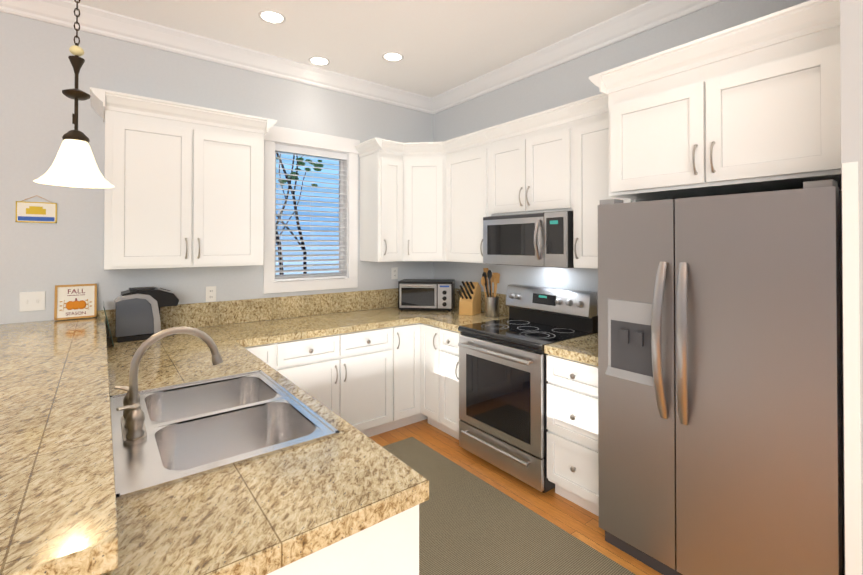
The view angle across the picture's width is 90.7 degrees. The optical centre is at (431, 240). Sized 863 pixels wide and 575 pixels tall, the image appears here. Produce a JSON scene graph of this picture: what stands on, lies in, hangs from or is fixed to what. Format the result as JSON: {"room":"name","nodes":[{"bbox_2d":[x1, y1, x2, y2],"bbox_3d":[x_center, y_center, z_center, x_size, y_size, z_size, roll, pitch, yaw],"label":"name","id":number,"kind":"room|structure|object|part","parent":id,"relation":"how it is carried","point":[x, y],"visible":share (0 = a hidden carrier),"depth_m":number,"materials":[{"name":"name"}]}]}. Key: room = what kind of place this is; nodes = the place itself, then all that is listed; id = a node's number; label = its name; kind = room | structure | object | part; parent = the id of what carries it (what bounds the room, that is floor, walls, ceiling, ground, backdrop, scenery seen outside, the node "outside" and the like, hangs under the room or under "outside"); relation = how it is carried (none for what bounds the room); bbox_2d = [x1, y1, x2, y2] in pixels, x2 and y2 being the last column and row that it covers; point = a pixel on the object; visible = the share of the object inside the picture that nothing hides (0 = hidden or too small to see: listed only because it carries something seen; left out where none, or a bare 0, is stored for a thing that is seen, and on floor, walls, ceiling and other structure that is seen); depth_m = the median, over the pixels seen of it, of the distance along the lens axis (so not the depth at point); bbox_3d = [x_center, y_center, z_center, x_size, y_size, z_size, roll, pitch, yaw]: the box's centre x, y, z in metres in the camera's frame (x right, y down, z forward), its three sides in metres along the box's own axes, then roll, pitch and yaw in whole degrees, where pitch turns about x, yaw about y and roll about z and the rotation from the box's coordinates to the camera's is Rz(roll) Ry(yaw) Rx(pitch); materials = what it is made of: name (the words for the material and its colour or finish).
{"room":"kitchen","nodes":[
{"label":"kitchen","id":0,"kind":"room"},
{"bbox_2d":[0,316,119,574],"bbox_3d":[-1.591,0.506,1.542,0.670,0.048,2.697,0,-1,-38],"label":"countertop","id":1,"kind":"structure","parent":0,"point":[60,501],"depth_m":0.97,"materials":[{"name":"beige stone"}]},
{"bbox_2d":[54,284,96,320],"bbox_3d":[-2.248,0.383,2.695,0.205,0.216,0.059,0,-1,-38],"label":"sign","id":2,"kind":"object","parent":1,"relation":"on","point":[77,301],"visible":1,"depth_m":2.69,"materials":[{"name":"white"}]},
{"bbox_2d":[103,301,113,346],"bbox_3d":[-2.002,0.508,2.641,0.054,0.246,0.360,0,-1,-38],"label":"cutting board","id":3,"kind":"object","parent":1,"relation":"on","point":[107,319],"visible":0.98,"depth_m":2.52,"materials":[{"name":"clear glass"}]},
{"bbox_2d":[0,12,432,336],"bbox_3d":[-2.940,0.034,2.298,7.620,3.050,0.140,0,-1,-38],"label":"wall","id":4,"kind":"structure","parent":0,"point":[37,75],"depth_m":2.79,"materials":[{"name":"paint"}]},
{"bbox_2d":[19,291,44,311],"bbox_3d":[-2.429,0.367,2.594,0.117,0.117,0.012,0,-1,-38],"label":"switch plate","id":5,"kind":"object","parent":4,"relation":"attached to","point":[31,301],"visible":1,"depth_m":2.59,"materials":[{"name":"white plastic"}]},
{"bbox_2d":[15,195,56,222],"bbox_3d":[-2.416,-0.196,2.607,0.185,0.166,0.009,0,-1,-38],"label":"sign","id":6,"kind":"object","parent":4,"relation":"attached to","point":[39,212],"visible":1,"depth_m":2.60,"materials":[{"name":"white"}]},
{"bbox_2d":[102,100,205,269],"bbox_3d":[-1.846,-0.326,2.838,0.526,1.000,0.347,0,-1,-38],"label":"upper cabinet","id":7,"kind":"object","parent":4,"relation":"attached to","point":[155,165],"depth_m":2.70,"materials":[{"name":"white wood"}]},
{"bbox_2d":[206,286,215,301],"bbox_3d":[-1.655,0.398,3.197,0.070,0.115,0.007,0,-1,-38],"label":"electrical outlet cover","id":8,"kind":"object","parent":4,"relation":"attached to","point":[210,293],"depth_m":3.19,"materials":[{"name":"white plastic"}]},
{"bbox_2d":[0,0,435,113],"bbox_3d":[-2.915,-1.427,2.180,7.500,0.130,0.098,0,-1,-38],"label":"crown molding","id":9,"kind":"structure","parent":4,"relation":"attached to","point":[93,20],"depth_m":3.12,"materials":[{"name":"white wood"}]},
{"bbox_2d":[206,116,265,266],"bbox_3d":[-1.532,-0.324,3.081,0.527,1.000,0.347,0,-1,-38],"label":"upper cabinet","id":10,"kind":"object","parent":4,"relation":"attached to","point":[234,149],"depth_m":2.99,"materials":[{"name":"white wood"}]},
{"bbox_2d":[97,288,397,335],"bbox_3d":[-1.080,0.551,3.633,2.793,0.180,0.017,0,-1,-38],"label":"backsplash","id":11,"kind":"structure","parent":4,"relation":"attached to","point":[278,308],"depth_m":3.45,"materials":[{"name":"beige stone"}]},
{"bbox_2d":[263,126,359,293],"bbox_3d":[-1.048,-0.253,3.725,0.865,1.360,0.146,0,-1,-38],"label":"window unit","id":12,"kind":"structure","parent":4,"relation":"in","point":[311,219],"depth_m":3.73,"materials":[{"name":"white wood"}]},
{"bbox_3d":[-1.085,-0.238,3.773,0.595,1.060,0.004,0,-1,-38],"label":"glass","id":13,"kind":"part","parent":12,"relation":"part of","materials":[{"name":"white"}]},
{"bbox_2d":[358,144,401,261],"bbox_3d":[-0.417,-0.317,3.910,0.322,1.000,0.402,0,-1,-38],"label":"upper cabinet","id":14,"kind":"object","parent":4,"relation":"attached to","point":[380,165],"depth_m":3.79,"materials":[{"name":"white wood"}]},
{"bbox_2d":[391,267,397,278],"bbox_3d":[-0.363,0.318,4.199,0.070,0.115,0.007,0,-1,-38],"label":"electrical outlet cover","id":15,"kind":"object","parent":4,"relation":"attached to","point":[394,271],"depth_m":4.20,"materials":[{"name":"white plastic"}]},
{"bbox_2d":[402,144,437,260],"bbox_3d":[-0.063,-0.315,4.055,0.677,1.000,0.607,0,-1,-38],"label":"upper cabinet","id":16,"kind":"object","parent":4,"relation":"attached to","point":[419,161],"depth_m":3.84,"materials":[{"name":"white wood"}]},
{"bbox_2d":[68,0,649,97],"bbox_3d":[-0.177,-1.552,-1.253,7.620,0.060,9.120,0,-1,-38],"label":"ceiling","id":17,"kind":"structure","parent":0,"point":[441,46],"depth_m":2.98,"materials":[{"name":"paint"}]},
{"bbox_2d":[34,0,113,187],"bbox_3d":[-1.426,-0.862,1.713,0.250,1.267,0.250,0,-1,-38],"label":"pendant lamp","id":18,"kind":"object","parent":17,"relation":"hanging from","point":[74,164],"visible":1,"depth_m":1.69,"materials":[{"name":"white glass"}]},
{"bbox_2d":[258,9,285,23],"bbox_3d":[-1.055,-1.483,2.823,0.175,0.006,0.175,0,-1,7],"label":"recessed light","id":19,"kind":"object","parent":17,"relation":"in","point":[271,16],"depth_m":2.81,"materials":[{"name":"white"}]},
{"bbox_2d":[308,56,329,65],"bbox_3d":[-0.922,-1.477,3.500,0.175,0.006,0.175,0,-1,7],"label":"recessed light","id":20,"kind":"object","parent":17,"relation":"in","point":[316,60],"depth_m":3.49,"materials":[{"name":"white"}]},
{"bbox_2d":[382,52,403,61],"bbox_3d":[-0.310,-1.478,3.422,0.175,0.006,0.175,0,-1,7],"label":"recessed light","id":21,"kind":"object","parent":17,"relation":"in","point":[388,56],"depth_m":3.41,"materials":[{"name":"white"}]},
{"bbox_2d":[369,419,662,574],"bbox_3d":[-0.177,1.558,-1.280,7.620,0.060,9.120,0,-1,-38],"label":"floor","id":22,"kind":"structure","parent":0,"point":[570,517],"depth_m":2.63,"materials":[{"name":"brown wood"}]},
{"bbox_2d":[252,344,287,371],"bbox_3d":[-1.325,1.123,3.052,0.351,0.885,0.627,0,-1,-38],"label":"base cabinet","id":23,"kind":"object","parent":22,"relation":"on","point":[277,354],"depth_m":2.88,"materials":[{"name":"white wood"}]},
{"bbox_2d":[288,328,383,435],"bbox_3d":[-0.872,1.126,3.403,1.070,0.885,0.627,0,-1,-38],"label":"base cabinet","id":24,"kind":"object","parent":22,"relation":"on","point":[346,372],"depth_m":3.20,"materials":[{"name":"white wood"}]},
{"bbox_2d":[108,308,458,355],"bbox_3d":[-0.888,0.663,3.374,2.807,0.050,0.624,0,-1,-38],"label":"countertop","id":25,"kind":"structure","parent":24,"relation":"on","point":[254,333],"depth_m":3.21,"materials":[{"name":"beige stone"}]},
{"bbox_2d":[114,287,178,342],"bbox_3d":[-1.887,0.470,2.829,0.353,0.325,0.239,0,-1,-38],"label":"coffee maker","id":26,"kind":"object","parent":25,"relation":"on","point":[137,313],"visible":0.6,"depth_m":2.71,"materials":[{"name":"black plastic"}]},
{"bbox_2d":[398,279,454,311],"bbox_3d":[-0.042,0.508,4.021,0.500,0.270,0.328,0,-1,7],"label":"toaster oven","id":27,"kind":"object","parent":25,"relation":"on","point":[426,294],"visible":1,"depth_m":3.89,"materials":[{"name":"silver metal"}]},
{"bbox_2d":[248,496,427,574],"bbox_3d":[-0.416,1.105,1.028,0.684,0.885,0.373,0,-1,-38],"label":"base cabinet","id":28,"kind":"object","parent":22,"relation":"on","point":[388,544],"depth_m":1.00,"materials":[{"name":"white wood"}]},
{"bbox_2d":[108,340,428,574],"bbox_3d":[-0.906,0.649,1.684,0.709,0.050,2.025,0,-1,-38],"label":"countertop","id":29,"kind":"structure","parent":28,"relation":"on","point":[240,519],"depth_m":1.01,"materials":[{"name":"beige stone"}]},
{"bbox_2d":[112,320,223,443],"bbox_3d":[-0.911,0.455,1.487,0.311,0.319,0.337,0,-1,-38],"label":"faucet","id":30,"kind":"object","parent":29,"relation":"on","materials":[{"name":"silver metal"}]},
{"bbox_2d":[112,368,343,499],"bbox_3d":[-0.786,0.714,1.524,0.582,0.203,0.851,0,-1,-38],"label":"sink","id":31,"kind":"object","parent":29,"relation":"in","point":[253,416],"depth_m":1.52,"materials":[{"name":"silver metal"}]},
{"bbox_2d":[384,320,419,431],"bbox_3d":[-0.395,1.129,3.739,0.360,0.885,0.680,0,-1,-38],"label":"base cabinet","id":32,"kind":"object","parent":22,"relation":"on","point":[401,341],"depth_m":3.51,"materials":[{"name":"white wood"}]},
{"bbox_2d":[420,312,508,331],"bbox_3d":[0.306,0.665,3.583,0.624,0.050,0.508,0,-1,-38],"label":"countertop","id":33,"kind":"structure","parent":32,"relation":"on","point":[451,320],"depth_m":3.50,"materials":[{"name":"beige stone"}]},
{"bbox_2d":[457,281,480,315],"bbox_3d":[0.326,0.495,3.734,0.124,0.292,0.282,0,-1,28],"label":"knife block","id":34,"kind":"object","parent":33,"relation":"on","point":[470,301],"visible":1,"depth_m":3.69,"materials":[{"name":"brown wood"}]},
{"bbox_2d":[481,268,499,316],"bbox_3d":[0.506,0.437,3.651,0.198,0.406,0.159,0,-1,-38],"label":"utensil crock","id":35,"kind":"object","parent":33,"relation":"on","point":[492,306],"visible":0.98,"depth_m":3.60,"materials":[{"name":"silver metal"}]},
{"bbox_2d":[420,320,443,431],"bbox_3d":[0.221,1.128,3.668,0.687,0.885,0.333,0,-1,-38],"label":"base cabinet","id":36,"kind":"object","parent":22,"relation":"on","point":[431,335],"depth_m":3.51,"materials":[{"name":"white wood"}]},
{"bbox_2d":[444,328,460,439],"bbox_3d":[0.372,1.127,3.522,0.627,0.885,0.336,0,-1,-38],"label":"base cabinet","id":37,"kind":"object","parent":22,"relation":"on","point":[451,339],"depth_m":3.31,"materials":[{"name":"white wood"}]},
{"bbox_2d":[383,437,635,574],"bbox_3d":[0.061,1.557,2.428,0.860,0.007,1.810,0,-1,-38],"label":"rug","id":38,"kind":"object","parent":22,"relation":"on","point":[470,523],"visible":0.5,"depth_m":2.25,"materials":[{"name":"grey fabric"}]},
{"bbox_2d":[458,284,597,492],"bbox_3d":[0.664,0.961,3.053,0.699,1.210,0.761,0,-1,-38],"label":"range","id":39,"kind":"object","parent":22,"relation":"on","point":[503,381],"visible":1,"depth_m":2.90,"materials":[{"name":"silver metal"}]},
{"bbox_2d":[546,356,598,515],"bbox_3d":[1.066,1.119,2.627,0.627,0.885,0.401,0,-1,-38],"label":"base cabinet","id":40,"kind":"object","parent":22,"relation":"on","point":[572,388],"depth_m":2.45,"materials":[{"name":"white wood"}]},
{"bbox_2d":[544,333,597,367],"bbox_3d":[1.052,0.657,2.620,0.624,0.050,0.401,0,-1,-38],"label":"countertop","id":41,"kind":"structure","parent":40,"relation":"on","point":[584,349],"depth_m":2.51,"materials":[{"name":"beige stone"}]},
{"bbox_2d":[598,179,844,574],"bbox_3d":[1.391,0.672,2.040,0.782,1.770,0.910,0,-1,-38],"label":"fridge","id":42,"kind":"object","parent":22,"relation":"on","point":[720,395],"visible":1,"depth_m":1.76,"materials":[{"name":"grey metal"}]},
{"bbox_2d":[433,0,841,315],"bbox_3d":[1.114,0.042,3.188,0.120,3.050,3.420,0,-1,-38],"label":"wall","id":43,"kind":"structure","parent":0,"point":[563,84],"depth_m":3.25,"materials":[{"name":"paint"}]},
{"bbox_2d":[438,132,493,262],"bbox_3d":[0.401,-0.319,3.681,0.401,1.000,0.674,0,-1,-38],"label":"upper cabinet","id":44,"kind":"object","parent":43,"relation":"attached to","point":[465,167],"depth_m":3.61,"materials":[{"name":"white wood"}]},
{"bbox_2d":[454,288,508,315],"bbox_3d":[0.726,0.550,3.569,0.017,0.180,2.298,0,-1,-38],"label":"backsplash","id":45,"kind":"structure","parent":43,"relation":"attached to","point":[503,309],"depth_m":3.79,"materials":[{"name":"beige stone"}]},
{"bbox_2d":[494,128,517,215],"bbox_3d":[0.720,-0.509,3.316,0.346,0.626,0.443,0,-1,-38],"label":"upper cabinet","id":46,"kind":"object","parent":43,"relation":"attached to","point":[505,182],"depth_m":3.25,"materials":[{"name":"white wood"}]},
{"bbox_2d":[514,112,573,213],"bbox_3d":[0.915,-0.511,3.064,0.346,0.626,0.443,0,-1,-38],"label":"upper cabinet","id":47,"kind":"object","parent":43,"relation":"attached to","point":[543,149],"depth_m":2.95,"materials":[{"name":"white wood"}]},
{"bbox_2d":[483,211,573,267],"bbox_3d":[0.773,-0.007,3.151,0.460,0.372,0.756,0,-1,-38],"label":"microwave","id":48,"kind":"object","parent":47,"relation":"attached to","point":[544,239],"visible":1,"depth_m":2.97,"materials":[{"name":"silver metal"}]},
{"bbox_2d":[432,0,723,112],"bbox_3d":[1.019,-1.419,3.146,0.098,0.130,3.180,0,-1,-38],"label":"crown molding","id":49,"kind":"structure","parent":43,"relation":"attached to","point":[646,16],"depth_m":3.09,"materials":[{"name":"white wood"}]},
{"bbox_2d":[570,104,637,268],"bbox_3d":[1.154,-0.327,2.754,0.346,1.000,0.483,0,-1,-38],"label":"upper cabinet","id":50,"kind":"object","parent":43,"relation":"attached to","point":[587,121],"depth_m":2.70,"materials":[{"name":"white wood"}]},
{"bbox_2d":[602,60,704,201],"bbox_3d":[1.351,-0.536,2.266,0.636,0.590,0.533,0,-1,-38],"label":"upper cabinet","id":51,"kind":"object","parent":43,"relation":"attached to","point":[644,112],"depth_m":2.13,"materials":[{"name":"white wood"}]},
{"bbox_2d":[682,8,841,195],"bbox_3d":[1.600,-0.539,1.944,0.636,0.590,0.533,0,-1,-38],"label":"upper cabinet","id":52,"kind":"object","parent":43,"relation":"attached to","point":[753,106],"depth_m":1.74,"materials":[{"name":"white wood"}]},
{"bbox_2d":[840,0,862,574],"bbox_3d":[1.690,0.028,1.556,0.970,3.050,0.135,0,-1,-38],"label":"wall","id":53,"kind":"structure","parent":0,"point":[851,37],"depth_m":1.29,"materials":[{"name":"grey paint"}]},
{"bbox_2d":[842,162,861,574],"bbox_3d":[1.276,0.595,1.291,0.004,1.670,0.035,0,-1,-38],"label":"panel","id":54,"kind":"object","parent":53,"relation":"attached to","point":[852,428],"depth_m":1.29,"materials":[{"name":"white"}]}
]}

